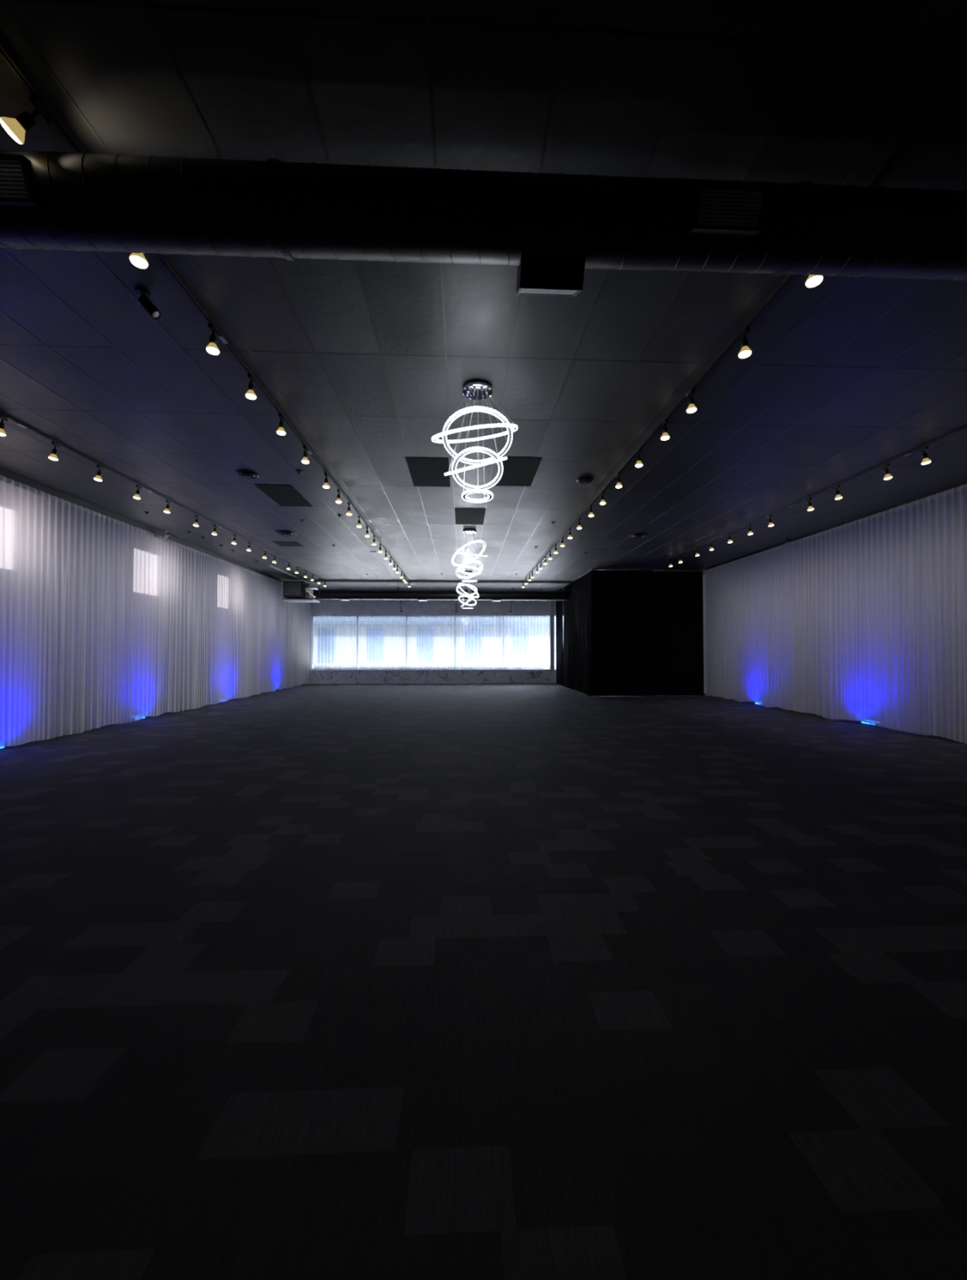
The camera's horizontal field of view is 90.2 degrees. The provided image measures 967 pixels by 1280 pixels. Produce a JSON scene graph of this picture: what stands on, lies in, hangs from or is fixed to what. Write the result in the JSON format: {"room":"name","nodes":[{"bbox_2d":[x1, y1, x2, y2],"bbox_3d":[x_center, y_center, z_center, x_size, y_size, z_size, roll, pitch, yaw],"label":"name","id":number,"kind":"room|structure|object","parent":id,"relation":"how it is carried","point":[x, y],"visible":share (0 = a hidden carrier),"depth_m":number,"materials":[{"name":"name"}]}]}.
{"room":"entertainment venue","nodes":[
{"label":"entertainment venue","id":0,"kind":"room"},
{"bbox_2d":[310,600,563,669],"bbox_3d":[-0.350,-0.109,23.115,16.400,4.350,0.400,0,-1,-2],"label":"wall","id":1,"kind":"structure","parent":0,"point":[325,607],"depth_m":22.84,"materials":[{"name":"grey paint"}]},
{"bbox_2d":[309,669,555,684],"bbox_3d":[-0.347,1.734,23.009,16.400,0.660,0.530,0,-1,-2],"label":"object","id":2,"kind":"structure","parent":1,"relation":"attached to","point":[317,676],"depth_m":22.68,"materials":[{"name":"grey stone"}]},
{"bbox_2d":[311,614,563,616],"bbox_3d":[-0.755,-1.161,23.020,14.720,0.009,0.060,0,-1,-2],"label":"rail","id":3,"kind":"object","parent":1,"relation":"attached to","point":[311,615],"visible":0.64,"depth_m":23.09,"materials":[{"name":"metal"}]},
{"bbox_2d":[313,623,345,668],"bbox_3d":[-7.030,0.122,22.722,2.080,2.558,0.076,0,-1,-2],"label":"window curtain","id":4,"kind":"object","parent":3,"relation":"hanging from","point":[317,624],"visible":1,"depth_m":22.70,"materials":[{"name":"white fabric"}]},
{"bbox_2d":[361,644,372,668],"bbox_3d":[-4.832,0.116,22.818,2.320,2.541,0.081,0,-1,-2],"label":"window curtain","id":5,"kind":"object","parent":3,"relation":"hanging from","point":[362,644],"visible":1,"depth_m":22.76,"materials":[{"name":"white fabric"}]},
{"bbox_2d":[513,630,524,668],"bbox_3d":[2.062,0.132,23.107,2.200,2.559,0.072,0,-1,-2],"label":"window curtain","id":6,"kind":"object","parent":3,"relation":"hanging from","point":[513,630],"visible":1,"depth_m":23.08,"materials":[{"name":"white fabric"}]},
{"bbox_2d":[494,671,508,682],"bbox_3d":[0.882,1.750,22.808,0.660,0.480,0.031,0,-1,-2],"label":"access panel","id":7,"kind":"object","parent":1,"relation":"attached to","point":[500,677],"visible":1,"depth_m":22.80,"materials":[{"name":"grey metal"}]},
{"bbox_2d":[549,600,554,669],"bbox_3d":[3.273,-0.441,23.018,0.190,3.690,0.118,0,-1,-2],"label":"trim","id":8,"kind":"structure","parent":1,"relation":"attached to","point":[551,602],"depth_m":22.96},
{"bbox_2d":[0,683,966,1279],"bbox_3d":[0.274,1.804,8.657,16.800,0.120,29.750,0,-1,-2],"label":"floor","id":9,"kind":"structure","parent":0,"point":[445,981],"depth_m":2.20,"materials":[{"name":"carpet"}]},
{"bbox_2d":[0,0,966,591],"bbox_3d":[0.274,-2.680,8.757,16.800,0.150,29.750,0,-1,-2],"label":"ceiling","id":10,"kind":"structure","parent":0,"point":[365,62],"depth_m":3.94,"materials":[{"name":"paint"}]},
{"bbox_2d":[0,468,285,582],"bbox_3d":[-7.658,-2.462,12.779,0.040,0.104,19.480,0,-1,-2],"label":"rail","id":11,"kind":"object","parent":10,"relation":"attached to","point":[6,474],"visible":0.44,"depth_m":9.68,"materials":[{"name":"black metal"}]},
{"bbox_2d":[0,475,103,747],"bbox_3d":[-7.443,-0.405,7.896,0.124,4.222,3.200,0,-1,-2],"label":"sheer curtain","id":12,"kind":"object","parent":11,"relation":"hanging from","point":[51,546],"visible":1,"depth_m":8.22,"materials":[{"name":"white fabric"}]},
{"bbox_2d":[99,515,195,727],"bbox_3d":[-7.585,-0.333,11.142,0.146,4.221,3.300,0,-1,-2],"label":"sheer curtain","id":13,"kind":"object","parent":11,"relation":"hanging from","point":[148,631],"visible":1,"depth_m":10.77,"materials":[{"name":"white fabric"}]},
{"bbox_2d":[194,550,258,708],"bbox_3d":[-7.723,-0.241,14.789,0.164,4.241,4.000,0,-1,-2],"label":"sheer curtain","id":14,"kind":"object","parent":11,"relation":"hanging from","point":[226,637],"visible":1,"depth_m":14.30,"materials":[{"name":"white fabric"}]},
{"bbox_2d":[257,573,311,694],"bbox_3d":[-7.960,-0.140,19.657,0.125,4.226,5.750,0,-1,-2],"label":"sheer curtain","id":15,"kind":"object","parent":11,"relation":"hanging from","point":[284,627],"visible":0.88,"depth_m":18.86,"materials":[{"name":"white fabric"}]},
{"bbox_2d":[134,286,160,319],"bbox_3d":[-2.616,-2.615,3.756,0.177,0.201,0.100,0,-1,-2],"label":"ceiling spotlight","id":16,"kind":"object","parent":10,"relation":"attached to","point":[144,294],"visible":1,"depth_m":3.73,"materials":[{"name":"black metal"}]},
{"bbox_2d":[0,411,328,582],"bbox_3d":[-5.920,-2.526,11.489,0.042,0.034,16.010,0,-1,-2],"label":"track","id":17,"kind":"object","parent":10,"relation":"attached to","point":[17,422],"visible":1,"depth_m":7.67,"materials":[{"name":"metal"}]},
{"bbox_2d":[0,414,8,435],"bbox_3d":[-5.700,-2.527,5.686,0.103,0.225,0.104,0,-1,0],"label":"track spotlight","id":18,"kind":"object","parent":17,"relation":"attached to","point":[2,433],"visible":1,"depth_m":5.68,"materials":[{"name":"black metal"}]},
{"bbox_2d":[48,442,60,460],"bbox_3d":[-5.732,-2.510,6.426,0.103,0.225,0.104,0,-1,0],"label":"track spotlight","id":19,"kind":"object","parent":17,"relation":"attached to","point":[53,456],"visible":1,"depth_m":6.41,"materials":[{"name":"black metal"}]},
{"bbox_2d":[93,465,103,481],"bbox_3d":[-5.766,-2.493,7.215,0.103,0.225,0.104,0,-1,0],"label":"track spotlight","id":20,"kind":"object","parent":17,"relation":"attached to","point":[98,477],"visible":1,"depth_m":7.19,"materials":[{"name":"black metal"}]},
{"bbox_2d":[133,484,142,499],"bbox_3d":[-5.804,-2.473,8.074,0.103,0.225,0.104,0,-1,0],"label":"track spotlight","id":21,"kind":"object","parent":17,"relation":"attached to","point":[136,495],"visible":1,"depth_m":8.05,"materials":[{"name":"black metal"}]},
{"bbox_2d":[163,500,171,513],"bbox_3d":[-5.839,-2.455,8.893,0.103,0.225,0.104,0,-1,0],"label":"track spotlight","id":22,"kind":"object","parent":17,"relation":"attached to","point":[166,510],"visible":1,"depth_m":8.87,"materials":[{"name":"black metal"}]},
{"bbox_2d":[192,515,199,526],"bbox_3d":[-5.881,-2.433,9.861,0.103,0.225,0.104,0,-1,0],"label":"track spotlight","id":23,"kind":"object","parent":17,"relation":"attached to","point":[195,524],"visible":1,"depth_m":9.84,"materials":[{"name":"black metal"}]},
{"bbox_2d":[211,524,217,535],"bbox_3d":[-5.913,-2.417,10.591,0.103,0.225,0.104,0,-1,0],"label":"track spotlight","id":24,"kind":"object","parent":17,"relation":"attached to","point":[214,532],"visible":1,"depth_m":10.57,"materials":[{"name":"black metal"}]},
{"bbox_2d":[231,534,236,544],"bbox_3d":[-5.952,-2.397,11.500,0.103,0.225,0.104,0,-1,0],"label":"track spotlight","id":25,"kind":"object","parent":17,"relation":"attached to","point":[233,542],"visible":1,"depth_m":11.48,"materials":[{"name":"black metal"}]},
{"bbox_2d":[246,542,251,551],"bbox_3d":[-5.987,-2.379,12.299,0.103,0.225,0.104,0,-1,0],"label":"track spotlight","id":26,"kind":"object","parent":17,"relation":"attached to","point":[249,543],"visible":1,"depth_m":12.28,"materials":[{"name":"black metal"}]},
{"bbox_2d":[162,530,168,539],"bbox_3d":[-7.417,-2.448,11.254,0.201,0.202,0.088,-1,-1,31],"label":"security camera","id":27,"kind":"object","parent":10,"relation":"attached to","point":[166,535],"visible":1,"depth_m":11.23,"materials":[{"name":"white plastic"}]},
{"bbox_2d":[0,38,410,582],"bbox_3d":[-2.595,-2.542,10.740,0.042,0.034,17.795,0,-1,-2],"label":"track","id":28,"kind":"object","parent":10,"relation":"attached to","point":[5,52],"visible":0.85,"depth_m":3.54,"materials":[{"name":"metal"}]},
{"bbox_2d":[0,95,53,144],"bbox_3d":[-2.327,-2.629,2.446,0.202,0.183,0.104,0,-1,-2],"label":"track spotlight","id":29,"kind":"object","parent":28,"relation":"attached to","point":[14,128],"visible":1,"depth_m":2.43,"materials":[{"name":"black metal"}]},
{"bbox_2d":[128,253,148,268],"bbox_3d":[-2.267,-2.581,3.173,0.104,0.224,0.104,0,-1,-2],"label":"track spotlight","id":30,"kind":"object","parent":28,"relation":"attached to","point":[138,260],"visible":0.56,"depth_m":3.15,"materials":[{"name":"black metal"}]},
{"bbox_2d":[205,323,219,355],"bbox_3d":[-2.308,-2.560,4.112,0.104,0.224,0.104,0,-1,-2],"label":"track spotlight","id":31,"kind":"object","parent":28,"relation":"attached to","point":[211,348],"visible":1,"depth_m":4.09,"materials":[{"name":"black metal"}]},
{"bbox_2d":[244,373,256,399],"bbox_3d":[-2.340,-2.544,4.851,0.104,0.224,0.104,0,-1,-2],"label":"track spotlight","id":32,"kind":"object","parent":28,"relation":"attached to","point":[250,394],"visible":1,"depth_m":4.83,"materials":[{"name":"black metal"}]},
{"bbox_2d":[276,413,285,435],"bbox_3d":[-2.375,-2.526,5.660,0.104,0.224,0.104,0,-1,-2],"label":"track spotlight","id":33,"kind":"object","parent":28,"relation":"attached to","point":[280,431],"visible":1,"depth_m":5.64,"materials":[{"name":"black metal"}]},
{"bbox_2d":[301,445,309,463],"bbox_3d":[-2.412,-2.506,6.529,0.104,0.224,0.104,0,-1,-2],"label":"track spotlight","id":34,"kind":"object","parent":28,"relation":"attached to","point":[304,460],"visible":1,"depth_m":6.50,"materials":[{"name":"black metal"}]},
{"bbox_2d":[322,472,329,488],"bbox_3d":[-2.456,-2.484,7.528,0.104,0.224,0.104,0,-1,-2],"label":"track spotlight","id":35,"kind":"object","parent":28,"relation":"attached to","point":[326,485],"visible":1,"depth_m":7.50,"materials":[{"name":"black metal"}]},
{"bbox_2d":[335,488,341,503],"bbox_3d":[-2.489,-2.467,8.287,0.104,0.224,0.104,0,-1,-2],"label":"track spotlight","id":36,"kind":"object","parent":28,"relation":"attached to","point":[338,500],"visible":1,"depth_m":8.26,"materials":[{"name":"black metal"}]},
{"bbox_2d":[346,502,351,515],"bbox_3d":[-2.521,-2.450,9.036,0.104,0.224,0.104,0,-1,-2],"label":"track spotlight","id":37,"kind":"object","parent":28,"relation":"attached to","point":[348,513],"visible":1,"depth_m":9.01,"materials":[{"name":"black metal"}]},
{"bbox_2d":[356,515,361,527],"bbox_3d":[-2.559,-2.430,9.925,0.104,0.224,0.104,0,-1,-2],"label":"track spotlight","id":38,"kind":"object","parent":28,"relation":"attached to","point":[358,525],"visible":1,"depth_m":9.90,"materials":[{"name":"black metal"}]},
{"bbox_2d":[364,526,368,537],"bbox_3d":[-2.596,-2.412,10.764,0.104,0.224,0.104,0,-1,-2],"label":"track spotlight","id":39,"kind":"object","parent":28,"relation":"attached to","point":[366,535],"visible":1,"depth_m":10.74,"materials":[{"name":"black metal"}]},
{"bbox_2d":[371,535,376,545],"bbox_3d":[-2.632,-2.393,11.593,0.104,0.224,0.104,0,-1,-2],"label":"track spotlight","id":40,"kind":"object","parent":28,"relation":"attached to","point":[373,542],"visible":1,"depth_m":11.57,"materials":[{"name":"black metal"}]},
{"bbox_2d":[235,470,259,479],"bbox_3d":[-3.735,-2.604,7.628,0.340,0.051,0.340,0,-1,-2],"label":"ceiling vent","id":41,"kind":"object","parent":10,"relation":"in","point":[248,474],"visible":1,"depth_m":7.57,"materials":[{"name":"black metal"}]},
{"bbox_2d":[253,484,312,506],"bbox_3d":[-3.583,-2.602,8.728,0.610,0.006,1.210,0,-1,-2],"label":"ceiling panel","id":42,"kind":"object","parent":10,"relation":"attached to","point":[282,495],"visible":1,"depth_m":8.65,"materials":[{"name":"tile"}]},
{"bbox_2d":[274,530,297,536],"bbox_3d":[-4.697,-2.518,11.443,0.500,0.051,0.500,0,-1,-2],"label":"ceiling vent","id":43,"kind":"object","parent":10,"relation":"in","point":[286,533],"visible":1,"depth_m":11.36,"materials":[{"name":"black metal"}]},
{"bbox_2d":[272,541,302,546],"bbox_3d":[-5.103,-2.515,12.620,0.610,0.006,0.560,0,-1,-2],"label":"ceiling panel","id":44,"kind":"object","parent":10,"relation":"attached to","point":[279,543],"visible":1,"depth_m":12.54,"materials":[{"name":"tile"}]},
{"bbox_2d":[269,564,308,582],"bbox_3d":[-7.076,-2.389,17.718,0.030,0.029,3.900,0,-1,-2],"label":"conduit","id":45,"kind":"object","parent":10,"relation":"attached to","point":[269,565],"visible":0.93,"depth_m":17.40,"materials":[{"name":"metal"}]},
{"bbox_2d":[295,469,302,474],"bbox_3d":[-2.868,-2.609,7.506,0.110,0.046,0.110,0,-1,-2],"label":"sprinkler head","id":46,"kind":"object","parent":10,"relation":"attached to","point":[298,471],"visible":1,"depth_m":7.50},
{"bbox_2d":[281,580,319,602],"bbox_3d":[-7.111,-1.944,18.858,1.180,0.869,0.940,0,-1,-2],"label":"ventilation unit","id":47,"kind":"object","parent":10,"relation":"hanging from","point":[293,591],"visible":0.99,"depth_m":18.46,"materials":[{"name":"black metal"}]},
{"bbox_2d":[281,599,319,602],"bbox_3d":[-7.111,-1.529,18.849,1.180,0.040,0.900,0,-1,-2],"label":"tray","id":48,"kind":"object","parent":47,"relation":"on","point":[286,600],"depth_m":18.78,"materials":[{"name":"metal"}]},
{"bbox_2d":[404,457,449,486],"bbox_3d":[-0.847,-2.628,7.596,0.620,0.006,1.210,0,-1,-2],"label":"ceiling panel","id":49,"kind":"object","parent":10,"relation":"attached to","point":[424,472],"visible":0.93,"depth_m":7.51,"materials":[{"name":"tile"}]},
{"bbox_2d":[312,584,567,601],"bbox_3d":[-1.779,-1.983,20.091,10.586,0.736,0.440,0,-1,-2],"label":"duct","id":50,"kind":"object","parent":10,"relation":"hanging from","point":[325,594],"visible":0.96,"depth_m":19.91,"materials":[{"name":"metal"}]},
{"bbox_2d":[339,597,350,600],"bbox_3d":[-5.704,-1.679,19.880,0.360,0.120,0.250,0,-1,-2],"label":"register","id":51,"kind":"object","parent":50,"relation":"attached to","point":[340,598],"depth_m":19.80,"materials":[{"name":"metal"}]},
{"bbox_2d":[417,598,426,601],"bbox_3d":[-2.517,-1.676,20.017,0.360,0.120,0.250,0,-1,-2],"label":"register","id":52,"kind":"object","parent":50,"relation":"attached to","point":[419,599],"depth_m":19.91,"materials":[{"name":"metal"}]},
{"bbox_2d":[491,598,500,601],"bbox_3d":[0.540,-1.673,20.150,0.360,0.120,0.250,0,-1,-2],"label":"register","id":53,"kind":"object","parent":50,"relation":"attached to","point":[492,599],"depth_m":20.08,"materials":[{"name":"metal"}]},
{"bbox_2d":[456,570,479,608],"bbox_3d":[-0.533,-1.759,17.035,0.832,1.322,0.771,-1,-2,35],"label":"ring chandelier","id":54,"kind":"object","parent":10,"relation":"hanging from","point":[461,584],"visible":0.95,"depth_m":16.95,"materials":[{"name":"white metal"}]},
{"bbox_2d":[451,528,487,582],"bbox_3d":[-0.326,-1.940,11.145,0.825,1.222,0.860,0,-1,-2],"label":"ring chandelier","id":55,"kind":"object","parent":10,"relation":"hanging from","point":[466,531],"visible":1,"depth_m":11.04,"materials":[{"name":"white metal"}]},
{"bbox_2d":[454,507,485,524],"bbox_3d":[-0.285,-2.573,10.057,0.615,0.006,1.220,0,-1,-2],"label":"ceiling panel","id":56,"kind":"object","parent":10,"relation":"attached to","point":[468,516],"visible":1,"depth_m":10.02,"materials":[{"name":"tile"}]},
{"bbox_2d":[431,378,517,502],"bbox_3d":[-0.093,-2.092,5.098,0.912,1.190,0.886,0,-1,-2],"label":"ring chandelier","id":57,"kind":"object","parent":10,"relation":"hanging from","point":[474,389],"visible":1,"depth_m":5.01,"materials":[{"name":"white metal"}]},
{"bbox_2d":[0,0,966,590],"bbox_3d":[0.084,-2.608,8.522,15.876,0.004,28.900,0,-1,-2],"label":"trim","id":58,"kind":"structure","parent":10,"relation":"attached to","point":[284,2],"depth_m":4.21,"materials":[{"name":"black metal"}]},
{"bbox_2d":[0,149,966,296],"bbox_3d":[0.530,-2.434,2.842,16.366,0.649,0.516,0,-1,-2],"label":"duct","id":59,"kind":"object","parent":10,"relation":"hanging from","point":[553,227],"visible":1,"depth_m":2.68,"materials":[{"name":"black metal"}]},
{"bbox_2d":[0,153,41,208],"bbox_3d":[-2.549,-2.397,2.521,0.380,0.215,0.144,0,-1,-2],"label":"register","id":60,"kind":"object","parent":59,"relation":"attached to","point":[19,189],"depth_m":2.51,"materials":[{"name":"metal"}]},
{"bbox_2d":[515,253,585,296],"bbox_3d":[0.405,-2.239,2.951,0.380,0.264,0.280,0,-1,-2],"label":"register","id":61,"kind":"object","parent":59,"relation":"attached to","point":[539,274],"depth_m":2.86,"materials":[{"name":"metal"}]},
{"bbox_2d":[687,183,767,237],"bbox_3d":[1.357,-2.393,2.690,0.380,0.215,0.144,0,-1,-2],"label":"register","id":62,"kind":"object","parent":59,"relation":"attached to","point":[715,211],"depth_m":2.67,"materials":[{"name":"metal"}]},
{"bbox_2d":[494,457,542,486],"bbox_3d":[0.520,-2.628,7.575,0.610,0.006,1.210,0,-1,-2],"label":"ceiling panel","id":63,"kind":"object","parent":10,"relation":"attached to","point":[517,471],"visible":0.86,"depth_m":7.51,"materials":[{"name":"tile"}]},
{"bbox_2d":[576,476,593,484],"bbox_3d":[1.659,-2.598,7.885,0.280,0.051,0.280,0,-1,-2],"label":"ceiling vent","id":64,"kind":"object","parent":10,"relation":"in","point":[583,480],"visible":1,"depth_m":7.83,"materials":[{"name":"black metal"}]},
{"bbox_2d":[557,568,702,591],"bbox_3d":[5.502,-2.341,19.784,3.880,0.033,6.559,0,-1,-2],"label":"rail","id":65,"kind":"object","parent":10,"relation":"attached to","point":[591,569],"visible":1,"depth_m":16.55,"materials":[{"name":"black metal"}]},
{"bbox_2d":[555,588,562,685],"bbox_3d":[3.496,-0.113,22.140,0.104,4.311,1.480,0,-1,-2],"label":"drape","id":66,"kind":"object","parent":65,"relation":"hanging from","point":[558,603],"visible":0.91,"depth_m":21.98,"materials":[{"name":"fabric"}]},
{"bbox_2d":[562,570,591,696],"bbox_3d":[3.621,-0.188,18.783,0.184,4.311,4.700,0,-1,-2],"label":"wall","id":67,"kind":"structure","parent":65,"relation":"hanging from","point":[577,614],"depth_m":18.57,"materials":[{"name":"fabric"}]},
{"bbox_2d":[629,533,648,537],"bbox_3d":[3.758,-2.514,11.657,0.440,0.051,0.440,0,-1,-2],"label":"ceiling vent","id":68,"kind":"object","parent":10,"relation":"in","point":[636,535],"visible":1,"depth_m":11.57,"materials":[{"name":"black metal"}]},
{"bbox_2d":[520,159,893,583],"bbox_3d":[1.947,-2.531,11.259,0.042,0.034,17.050,0,-1,-2],"label":"track","id":69,"kind":"object","parent":10,"relation":"attached to","point":[887,163],"visible":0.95,"depth_m":4.53,"materials":[{"name":"metal"}]},
{"bbox_2d":[553,544,557,553],"bbox_3d":[1.889,-2.371,12.590,0.104,0.224,0.104,0,-1,-2],"label":"track spotlight","id":70,"kind":"object","parent":69,"relation":"attached to","point":[555,545],"visible":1,"depth_m":12.56,"materials":[{"name":"black metal"}]},
{"bbox_2d":[560,537,564,546],"bbox_3d":[1.926,-2.390,11.751,0.104,0.224,0.104,0,-1,-2],"label":"track spotlight","id":71,"kind":"object","parent":69,"relation":"attached to","point":[562,538],"visible":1,"depth_m":11.73,"materials":[{"name":"black metal"}]},
{"bbox_2d":[567,528,572,538],"bbox_3d":[1.961,-2.408,10.932,0.104,0.224,0.104,0,-1,-2],"label":"track spotlight","id":72,"kind":"object","parent":69,"relation":"attached to","point":[569,530],"visible":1,"depth_m":10.91,"materials":[{"name":"black metal"}]},
{"bbox_2d":[576,517,581,528],"bbox_3d":[1.999,-2.427,10.063,0.104,0.224,0.104,0,-1,-2],"label":"track spotlight","id":73,"kind":"object","parent":69,"relation":"attached to","point":[579,526],"visible":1,"depth_m":10.04,"materials":[{"name":"black metal"}]},
{"bbox_2d":[587,504,593,516],"bbox_3d":[2.039,-2.448,9.134,0.104,0.224,0.104,0,-1,-2],"label":"track spotlight","id":74,"kind":"object","parent":69,"relation":"attached to","point":[590,514],"visible":1,"depth_m":9.11,"materials":[{"name":"black metal"}]},
{"bbox_2d":[599,490,605,505],"bbox_3d":[2.072,-2.465,8.375,0.104,0.224,0.104,0,-1,-2],"label":"track spotlight","id":75,"kind":"object","parent":69,"relation":"attached to","point":[602,502],"visible":1,"depth_m":8.35,"materials":[{"name":"black metal"}]},
{"bbox_2d":[615,472,622,488],"bbox_3d":[2.109,-2.484,7.516,0.104,0.224,0.104,0,-1,-2],"label":"track spotlight","id":76,"kind":"object","parent":69,"relation":"attached to","point":[618,485],"visible":1,"depth_m":7.49,"materials":[{"name":"black metal"}]},
{"bbox_2d":[635,448,642,467],"bbox_3d":[2.147,-2.503,6.657,0.104,0.224,0.104,0,-1,-2],"label":"track spotlight","id":77,"kind":"object","parent":69,"relation":"attached to","point":[638,464],"visible":1,"depth_m":6.63,"materials":[{"name":"black metal"}]},
{"bbox_2d":[660,419,669,440],"bbox_3d":[2.184,-2.523,5.798,0.104,0.224,0.104,0,-1,-2],"label":"track spotlight","id":78,"kind":"object","parent":69,"relation":"attached to","point":[664,436],"visible":1,"depth_m":5.77,"materials":[{"name":"black metal"}]},
{"bbox_2d":[685,388,696,413],"bbox_3d":[2.213,-2.538,5.128,0.104,0.224,0.104,0,-1,-2],"label":"track spotlight","id":79,"kind":"object","parent":69,"relation":"attached to","point":[691,408],"visible":1,"depth_m":5.11,"materials":[{"name":"black metal"}]},
{"bbox_2d":[737,327,751,358],"bbox_3d":[2.255,-2.559,4.160,0.104,0.224,0.104,0,-1,-2],"label":"track spotlight","id":80,"kind":"object","parent":69,"relation":"attached to","point":[744,352],"visible":1,"depth_m":4.14,"materials":[{"name":"black metal"}]},
{"bbox_2d":[804,275,822,287],"bbox_3d":[2.290,-2.578,3.341,0.104,0.224,0.104,0,-1,-2],"label":"track spotlight","id":81,"kind":"object","parent":69,"relation":"attached to","point":[811,281],"visible":0.48,"depth_m":3.32,"materials":[{"name":"black metal"}]},
{"bbox_2d":[784,538,791,547],"bbox_3d":[7.632,-2.429,12.086,0.201,0.202,0.088,1,-2,-36],"label":"security camera","id":82,"kind":"object","parent":10,"relation":"attached to","point":[786,543],"visible":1,"depth_m":12.06,"materials":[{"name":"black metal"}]},
{"bbox_2d":[663,425,966,561],"bbox_3d":[5.859,-2.566,9.682,0.042,0.034,10.640,0,-1,-2],"label":"track","id":83,"kind":"object","parent":10,"relation":"attached to","point":[964,428],"visible":1,"depth_m":7.86,"materials":[{"name":"metal"}]},
{"bbox_2d":[708,541,713,551],"bbox_3d":[5.780,-2.381,12.218,0.103,0.225,0.104,0,-1,0],"label":"track spotlight","id":84,"kind":"object","parent":83,"relation":"attached to","point":[710,544],"visible":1,"depth_m":12.19,"materials":[{"name":"black metal"}]},
{"bbox_2d":[726,533,732,542],"bbox_3d":[5.817,-2.400,11.369,0.103,0.225,0.104,0,-1,0],"label":"track spotlight","id":85,"kind":"object","parent":83,"relation":"attached to","point":[728,534],"visible":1,"depth_m":11.34,"materials":[{"name":"black metal"}]},
{"bbox_2d":[746,524,752,534],"bbox_3d":[5.852,-2.418,10.570,0.103,0.225,0.104,0,-1,0],"label":"track spotlight","id":86,"kind":"object","parent":83,"relation":"attached to","point":[749,532],"visible":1,"depth_m":10.54,"materials":[{"name":"black metal"}]},
{"bbox_2d":[767,515,773,526],"bbox_3d":[5.883,-2.433,9.861,0.103,0.225,0.104,0,-1,0],"label":"track spotlight","id":87,"kind":"object","parent":83,"relation":"attached to","point":[771,524],"visible":1,"depth_m":9.84,"materials":[{"name":"black metal"}]},
{"bbox_2d":[805,497,813,511],"bbox_3d":[5.931,-2.458,8.742,0.103,0.225,0.104,0,-1,0],"label":"track spotlight","id":88,"kind":"object","parent":83,"relation":"attached to","point":[810,508],"visible":1,"depth_m":8.72,"materials":[{"name":"black metal"}]},
{"bbox_2d":[833,484,841,499],"bbox_3d":[5.959,-2.473,8.093,0.103,0.225,0.104,0,-1,0],"label":"track spotlight","id":89,"kind":"object","parent":83,"relation":"attached to","point":[837,496],"visible":1,"depth_m":8.07,"materials":[{"name":"black metal"}]},
{"bbox_2d":[881,463,891,479],"bbox_3d":[6.000,-2.494,7.154,0.103,0.225,0.104,0,-1,0],"label":"track spotlight","id":90,"kind":"object","parent":83,"relation":"attached to","point":[887,476],"visible":1,"depth_m":7.13,"materials":[{"name":"black metal"}]},
{"bbox_2d":[919,446,930,464],"bbox_3d":[6.025,-2.507,6.564,0.103,0.225,0.104,0,-1,0],"label":"track spotlight","id":91,"kind":"object","parent":83,"relation":"attached to","point":[925,460],"visible":1,"depth_m":6.54,"materials":[{"name":"black metal"}]},
{"bbox_2d":[704,481,966,570],"bbox_3d":[7.901,-2.556,10.136,0.040,0.034,12.850,0,-1,-2],"label":"rail","id":92,"kind":"object","parent":10,"relation":"attached to","point":[964,482],"visible":1,"depth_m":10.08,"materials":[{"name":"black metal"}]},
{"bbox_2d":[704,543,788,710],"bbox_3d":[7.721,-0.284,14.457,0.121,4.309,4.200,0,-1,-2],"label":"sheer curtain","id":93,"kind":"object","parent":92,"relation":"hanging from","point":[745,598],"visible":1,"depth_m":14.02,"materials":[{"name":"white fabric"}]},
{"bbox_2d":[786,498,928,735],"bbox_3d":[7.870,-0.374,10.511,0.113,4.306,3.700,0,-1,-2],"label":"sheer curtain","id":94,"kind":"object","parent":92,"relation":"hanging from","point":[856,620],"visible":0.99,"depth_m":10.00,"materials":[{"name":"white fabric"}]},
{"bbox_2d":[923,484,966,743],"bbox_3d":[8.075,-0.476,6.167,0.125,4.296,5.000,0,-1,-3],"label":"sheer curtain","id":95,"kind":"object","parent":92,"relation":"hanging from","point":[944,512],"visible":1,"depth_m":8.26,"materials":[{"name":"white fabric"}]},
{"bbox_2d":[702,574,705,693],"bbox_3d":[8.562,-0.420,9.166,0.200,4.350,29.550,0,-1,-2],"label":"wall","id":96,"kind":"structure","parent":0,"point":[704,616],"depth_m":17.66,"materials":[{"name":"black paint"}]},
{"label":"outside","id":97,"kind":"structure","parent":0,"visible":0},
{"bbox_2d":[314,665,555,668],"bbox_3d":[-2.457,2.907,56.671,120.000,0.120,66.450,0,-1,-2],"label":"ground","id":98,"kind":"structure","parent":97,"point":[315,666],"depth_m":48.30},
{"bbox_2d":[311,615,563,669],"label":"window","id":99,"kind":"structure","parent":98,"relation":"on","point":[428,642],"depth_m":51.73,"materials":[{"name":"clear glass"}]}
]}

